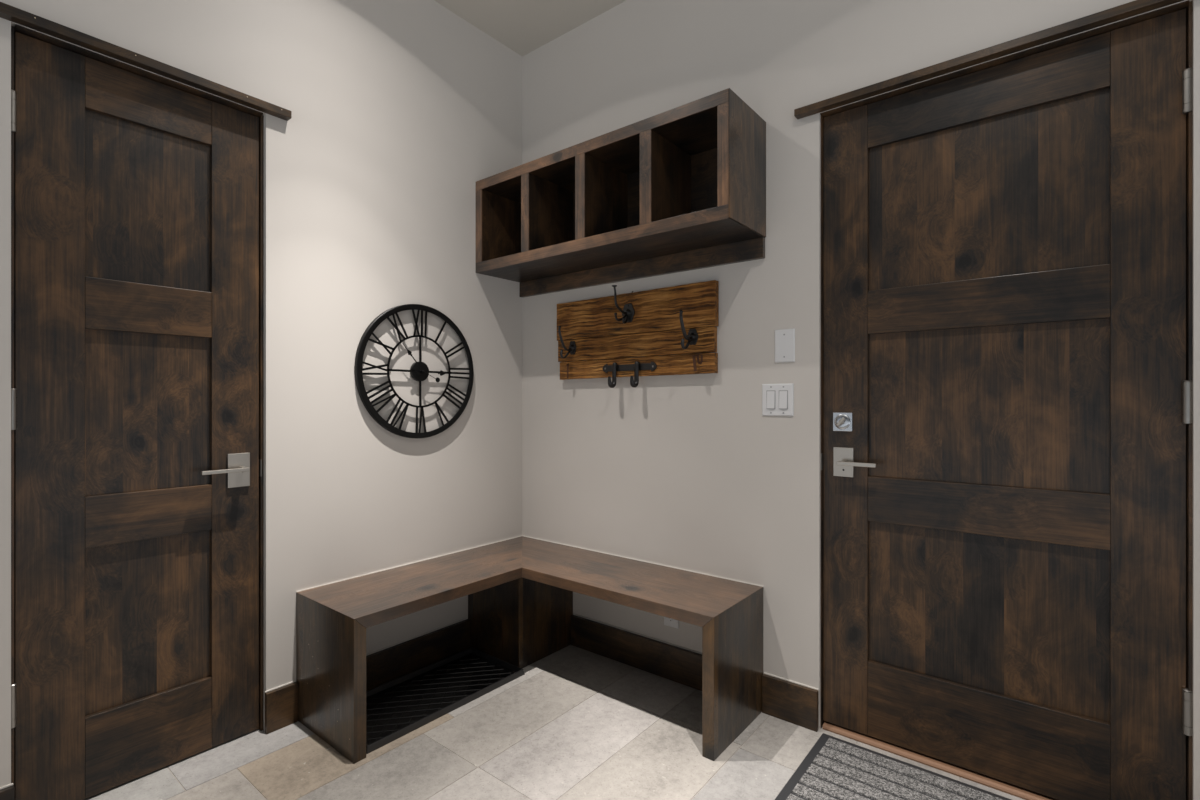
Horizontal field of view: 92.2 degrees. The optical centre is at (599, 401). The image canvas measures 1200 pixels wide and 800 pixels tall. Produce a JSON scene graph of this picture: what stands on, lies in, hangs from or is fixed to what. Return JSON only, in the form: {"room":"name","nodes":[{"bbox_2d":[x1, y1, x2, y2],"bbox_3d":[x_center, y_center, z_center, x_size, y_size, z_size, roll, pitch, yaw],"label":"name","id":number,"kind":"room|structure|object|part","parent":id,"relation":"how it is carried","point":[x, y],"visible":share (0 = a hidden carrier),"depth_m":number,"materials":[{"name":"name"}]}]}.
{"room":"mudroom","nodes":[
{"label":"mudroom","id":0,"kind":"room"},
{"bbox_2d":[0,0,521,786],"bbox_3d":[-1.446,-0.310,1.792,0.140,2.940,3.440,0,0,39],"label":"wall","id":1,"kind":"structure","parent":0,"point":[399,108],"depth_m":2.28,"materials":[{"name":"paint"}]},
{"bbox_2d":[0,783,14,799],"bbox_3d":[-2.004,1.088,0.970,0.020,0.144,1.438,0,0,39],"label":"baseboard","id":2,"kind":"structure","parent":1,"relation":"attached to","point":[7,792],"depth_m":1.52,"materials":[{"name":"brown wood"}]},
{"bbox_2d":[11,24,263,799],"bbox_3d":[-1.413,0.076,1.811,0.159,2.167,0.632,0,0,39],"label":"door","id":3,"kind":"structure","parent":1,"relation":"in","point":[137,194],"depth_m":1.76,"materials":[{"name":"brown wood"}]},
{"bbox_3d":[-1.410,0.674,1.810,0.014,0.491,0.319,0,0,39],"label":"panel","id":4,"kind":"part","parent":3,"relation":"part of","materials":[{"name":"brown wood"}]},
{"bbox_3d":[-1.410,0.034,1.810,0.014,0.489,0.319,0,0,39],"label":"panel","id":5,"kind":"part","parent":3,"relation":"part of","materials":[{"name":"brown wood"}]},
{"bbox_3d":[-1.410,-0.608,1.810,0.014,0.491,0.319,0,0,39],"label":"panel","id":6,"kind":"part","parent":3,"relation":"part of","materials":[{"name":"brown wood"}]},
{"bbox_3d":[-1.407,1.037,1.808,0.040,0.234,0.319,0,0,39],"label":"rail","id":7,"kind":"part","parent":3,"relation":"part of","materials":[{"name":"brown wood"}]},
{"bbox_3d":[-1.407,0.353,1.808,0.040,0.150,0.319,0,0,39],"label":"rail","id":8,"kind":"part","parent":3,"relation":"part of","materials":[{"name":"brown wood"}]},
{"bbox_3d":[-1.407,-0.286,1.808,0.040,0.151,0.319,0,0,39],"label":"rail","id":9,"kind":"part","parent":3,"relation":"part of","materials":[{"name":"brown wood"}]},
{"bbox_3d":[-1.407,-0.926,1.808,0.040,0.147,0.319,0,0,39],"label":"rail","id":10,"kind":"part","parent":3,"relation":"part of","materials":[{"name":"brown wood"}]},
{"bbox_3d":[-1.239,0.232,1.911,0.013,0.012,0.140,0,0,39],"label":"lever","id":11,"kind":"part","parent":3,"relation":"part of","materials":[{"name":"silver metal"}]},
{"bbox_3d":[-1.239,0.236,1.978,0.009,0.115,0.068,0,0,39],"label":"handle","id":12,"kind":"part","parent":3,"relation":"part of","materials":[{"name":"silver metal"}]},
{"bbox_3d":[-1.201,0.235,2.037,0.026,0.060,0.002,0,0,39],"label":"strike plate","id":13,"kind":"part","parent":3,"relation":"part of","materials":[{"name":"silver metal"}]},
{"bbox_2d":[0,2,291,120],"bbox_3d":[-1.414,-1.022,1.692,0.034,0.026,0.964,0,0,39],"label":"door frame","id":14,"kind":"structure","parent":1,"relation":"attached to","point":[8,12],"depth_m":1.71,"materials":[{"name":"brown wood"}]},
{"bbox_2d":[265,680,297,733],"bbox_3d":[-1.133,1.088,2.053,0.020,0.144,0.106,0,0,39],"label":"baseboard","id":15,"kind":"structure","parent":1,"relation":"attached to","point":[281,702],"depth_m":2.04,"materials":[{"name":"brown wood"}]},
{"bbox_2d":[354,304,473,437],"bbox_3d":[-0.771,-0.128,2.483,0.044,0.577,0.577,0,0,39],"label":"wall clock","id":16,"kind":"object","parent":1,"relation":"attached to","point":[419,371],"visible":1,"depth_m":2.45,"materials":[{"name":"black metal"}]},
{"bbox_2d":[366,618,469,690],"bbox_3d":[-0.843,1.088,2.415,0.020,0.144,0.730,0,0,39],"label":"baseboard","id":17,"kind":"structure","parent":1,"relation":"attached to","point":[392,662],"depth_m":2.47,"materials":[{"name":"brown wood"}]},
{"bbox_2d":[434,0,625,55],"bbox_3d":[-0.004,-1.820,0.633,3.840,0.080,3.440,0,0,39],"label":"ceiling","id":18,"kind":"structure","parent":0,"point":[523,26],"depth_m":2.67,"materials":[{"name":"paint"}]},
{"bbox_2d":[85,645,1024,799],"bbox_3d":[-0.004,1.190,0.634,3.840,0.060,3.441,0,0,39],"label":"floor","id":19,"kind":"structure","parent":0,"point":[578,724],"depth_m":1.88,"materials":[{"name":"tile"}]},
{"bbox_2d":[366,647,524,753],"bbox_3d":[-0.679,1.148,2.282,0.352,0.023,0.712,0,0,39],"label":"tray","id":20,"kind":"object","parent":19,"relation":"on","point":[395,708],"visible":0.79,"depth_m":2.28,"materials":[{"name":"black rubber"}]},
{"bbox_2d":[296,535,763,763],"bbox_3d":[-0.247,0.926,2.132,1.302,0.466,1.127,0,0,39],"label":"bench","id":21,"kind":"object","parent":19,"relation":"on","point":[519,590],"visible":0.99,"depth_m":2.11,"materials":[{"name":"brown wood"}]},
{"bbox_3d":[-0.933,0.928,1.989,0.410,0.462,0.042,0,0,39],"label":"panel","id":22,"kind":"part","parent":21,"relation":"part of","materials":[{"name":"brown wood"}]},
{"bbox_3d":[-0.477,0.949,2.605,0.348,0.421,0.020,0,0,39],"label":"corner panel","id":23,"kind":"part","parent":21,"relation":"part of","materials":[{"name":"brown wood"}]},
{"bbox_3d":[-0.240,0.949,2.638,0.020,0.421,0.328,0,0,39],"label":"corner panel","id":24,"kind":"part","parent":21,"relation":"part of","materials":[{"name":"brown wood"}]},
{"bbox_3d":[0.473,0.928,2.023,0.042,0.462,0.392,0,0,39],"label":"panel","id":25,"kind":"part","parent":21,"relation":"part of","materials":[{"name":"brown wood"}]},
{"bbox_2d":[775,733,1010,799],"bbox_3d":[0.941,1.155,1.486,0.916,0.009,0.614,0,0,39],"label":"door mat","id":26,"kind":"object","parent":19,"relation":"on","point":[834,768],"visible":1,"depth_m":1.75,"materials":[{"name":"grey rubber"}]},
{"bbox_2d":[522,0,1199,799],"bbox_3d":[1.084,-0.310,1.875,3.700,2.940,0.140,0,0,39],"label":"wall","id":27,"kind":"structure","parent":0,"point":[688,471],"depth_m":2.24,"materials":[{"name":"paint"}]},
{"bbox_2d":[476,88,765,297],"bbox_3d":[0.015,-0.789,2.449,1.312,0.508,0.304,0,0,39],"label":"cubby shelf","id":28,"kind":"object","parent":27,"relation":"attached to","point":[682,188],"visible":1,"depth_m":2.32,"materials":[{"name":"brown wood"}]},
{"bbox_3d":[-0.478,-0.827,2.848,0.043,0.341,0.299,0,0,39],"label":"panel","id":29,"kind":"part","parent":28,"relation":"part of","materials":[{"name":"brown wood"}]},
{"bbox_3d":[0.015,-1.020,2.452,1.308,0.045,0.299,0,0,39],"label":"panel","id":30,"kind":"part","parent":28,"relation":"part of","materials":[{"name":"brown wood"}]},
{"bbox_3d":[-0.080,-1.020,2.334,1.308,0.045,0.005,0,0,39],"label":"rail","id":31,"kind":"part","parent":28,"relation":"part of","materials":[{"name":"brown wood"}]},
{"bbox_3d":[-0.080,-0.633,2.334,1.308,0.046,0.005,0,0,39],"label":"rail","id":32,"kind":"part","parent":28,"relation":"part of","materials":[{"name":"brown wood"}]},
{"bbox_3d":[0.015,-0.633,2.452,1.308,0.046,0.299,0,0,39],"label":"panel","id":33,"kind":"part","parent":28,"relation":"part of","materials":[{"name":"brown wood"}]},
{"bbox_3d":[0.102,-0.572,2.561,1.308,0.075,0.020,0,0,39],"label":"mounting rail","id":34,"kind":"part","parent":28,"relation":"part of","materials":[{"name":"brown wood"}]},
{"bbox_3d":[0.106,-0.827,2.564,1.223,0.341,0.010,0,0,39],"label":"panel","id":35,"kind":"part","parent":28,"relation":"part of","materials":[{"name":"brown wood"}]},
{"bbox_2d":[571,614,701,690],"bbox_3d":[0.220,1.088,2.467,0.907,0.144,0.020,0,0,39],"label":"baseboard","id":36,"kind":"structure","parent":27,"relation":"attached to","point":[678,664],"depth_m":2.49,"materials":[{"name":"brown wood"}]},
{"bbox_2d":[557,280,718,387],"bbox_3d":[0.093,-0.273,2.488,0.848,0.432,0.143,0,0,39],"label":"coat rack","id":37,"kind":"object","parent":27,"relation":"attached to","point":[679,322],"visible":1,"depth_m":2.47,"materials":[{"name":"brown wood"}]},
{"bbox_3d":[0.125,-0.146,2.514,0.291,0.042,0.005,0,0,39],"label":"hook rail","id":38,"kind":"part","parent":37,"relation":"part of","materials":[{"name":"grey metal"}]},
{"bbox_2d":[664,617,678,628],"bbox_3d":[0.297,0.887,2.413,0.071,0.114,0.008,0,0,39],"label":"power outlet","id":39,"kind":"object","parent":27,"relation":"attached to","point":[670,622],"visible":0.27,"depth_m":2.41,"materials":[{"name":"white plastic"}]},
{"bbox_2d":[762,383,793,415],"bbox_3d":[0.652,-0.005,2.125,0.119,0.120,0.011,0,0,39],"label":"light switch","id":40,"kind":"object","parent":27,"relation":"attached to","point":[777,399],"visible":1,"depth_m":2.12,"materials":[{"name":"white plastic"}]},
{"bbox_2d":[774,328,794,362],"bbox_3d":[0.674,-0.203,2.110,0.075,0.122,0.007,0,0,39],"label":"blank wall plate","id":41,"kind":"object","parent":27,"relation":"attached to","point":[784,339],"visible":1,"depth_m":2.11,"materials":[{"name":"white plastic"}]},
{"bbox_2d":[762,672,818,731],"bbox_3d":[0.687,1.088,2.091,0.202,0.144,0.020,0,0,39],"label":"baseboard","id":42,"kind":"structure","parent":27,"relation":"attached to","point":[790,701],"depth_m":2.08,"materials":[{"name":"brown wood"}]},
{"bbox_2d":[794,0,1183,118],"bbox_3d":[1.143,-1.028,1.716,1.130,0.024,0.034,0,0,39],"label":"door frame","id":43,"kind":"structure","parent":27,"relation":"attached to","point":[1136,7],"depth_m":1.69,"materials":[{"name":"brown wood"}]},
{"bbox_2d":[820,0,1192,799],"bbox_3d":[1.171,0.072,1.787,0.929,2.175,0.159,0,0,39],"label":"door","id":44,"kind":"structure","parent":27,"relation":"in","point":[1007,241],"depth_m":1.70,"materials":[{"name":"brown wood"}]},
{"bbox_3d":[0.787,0.215,2.050,0.003,0.060,0.016,0,0,39],"label":"strike plate","id":45,"kind":"part","parent":44,"relation":"part of","materials":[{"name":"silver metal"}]},
{"bbox_3d":[0.848,0.212,2.008,0.067,0.101,0.009,0,0,39],"label":"handle","id":46,"kind":"part","parent":44,"relation":"part of","materials":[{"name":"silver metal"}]},
{"bbox_3d":[0.862,0.212,1.942,0.124,0.013,0.013,0,0,39],"label":"lever","id":47,"kind":"part","parent":44,"relation":"part of","materials":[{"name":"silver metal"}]},
{"bbox_3d":[1.166,1.012,1.786,0.620,0.252,0.044,0,0,39],"label":"rail","id":48,"kind":"part","parent":44,"relation":"part of","materials":[{"name":"brown wood"}]},
{"bbox_3d":[1.166,0.332,1.786,0.620,0.152,0.044,0,0,39],"label":"rail","id":49,"kind":"part","parent":44,"relation":"part of","materials":[{"name":"brown wood"}]},
{"bbox_3d":[1.166,-0.302,1.786,0.620,0.147,0.044,0,0,39],"label":"rail","id":50,"kind":"part","parent":44,"relation":"part of","materials":[{"name":"brown wood"}]},
{"bbox_3d":[1.166,-0.937,1.786,0.620,0.148,0.044,0,0,39],"label":"rail","id":51,"kind":"part","parent":44,"relation":"part of","materials":[{"name":"brown wood"}]},
{"bbox_3d":[1.167,0.647,1.787,0.620,0.478,0.014,0,0,39],"label":"panel","id":52,"kind":"part","parent":44,"relation":"part of","materials":[{"name":"brown wood"}]},
{"bbox_3d":[1.167,0.014,1.787,0.620,0.484,0.014,0,0,39],"label":"panel","id":53,"kind":"part","parent":44,"relation":"part of","materials":[{"name":"brown wood"}]},
{"bbox_3d":[1.167,-0.619,1.787,0.620,0.487,0.014,0,0,39],"label":"panel","id":54,"kind":"part","parent":44,"relation":"part of","materials":[{"name":"brown wood"}]}
]}

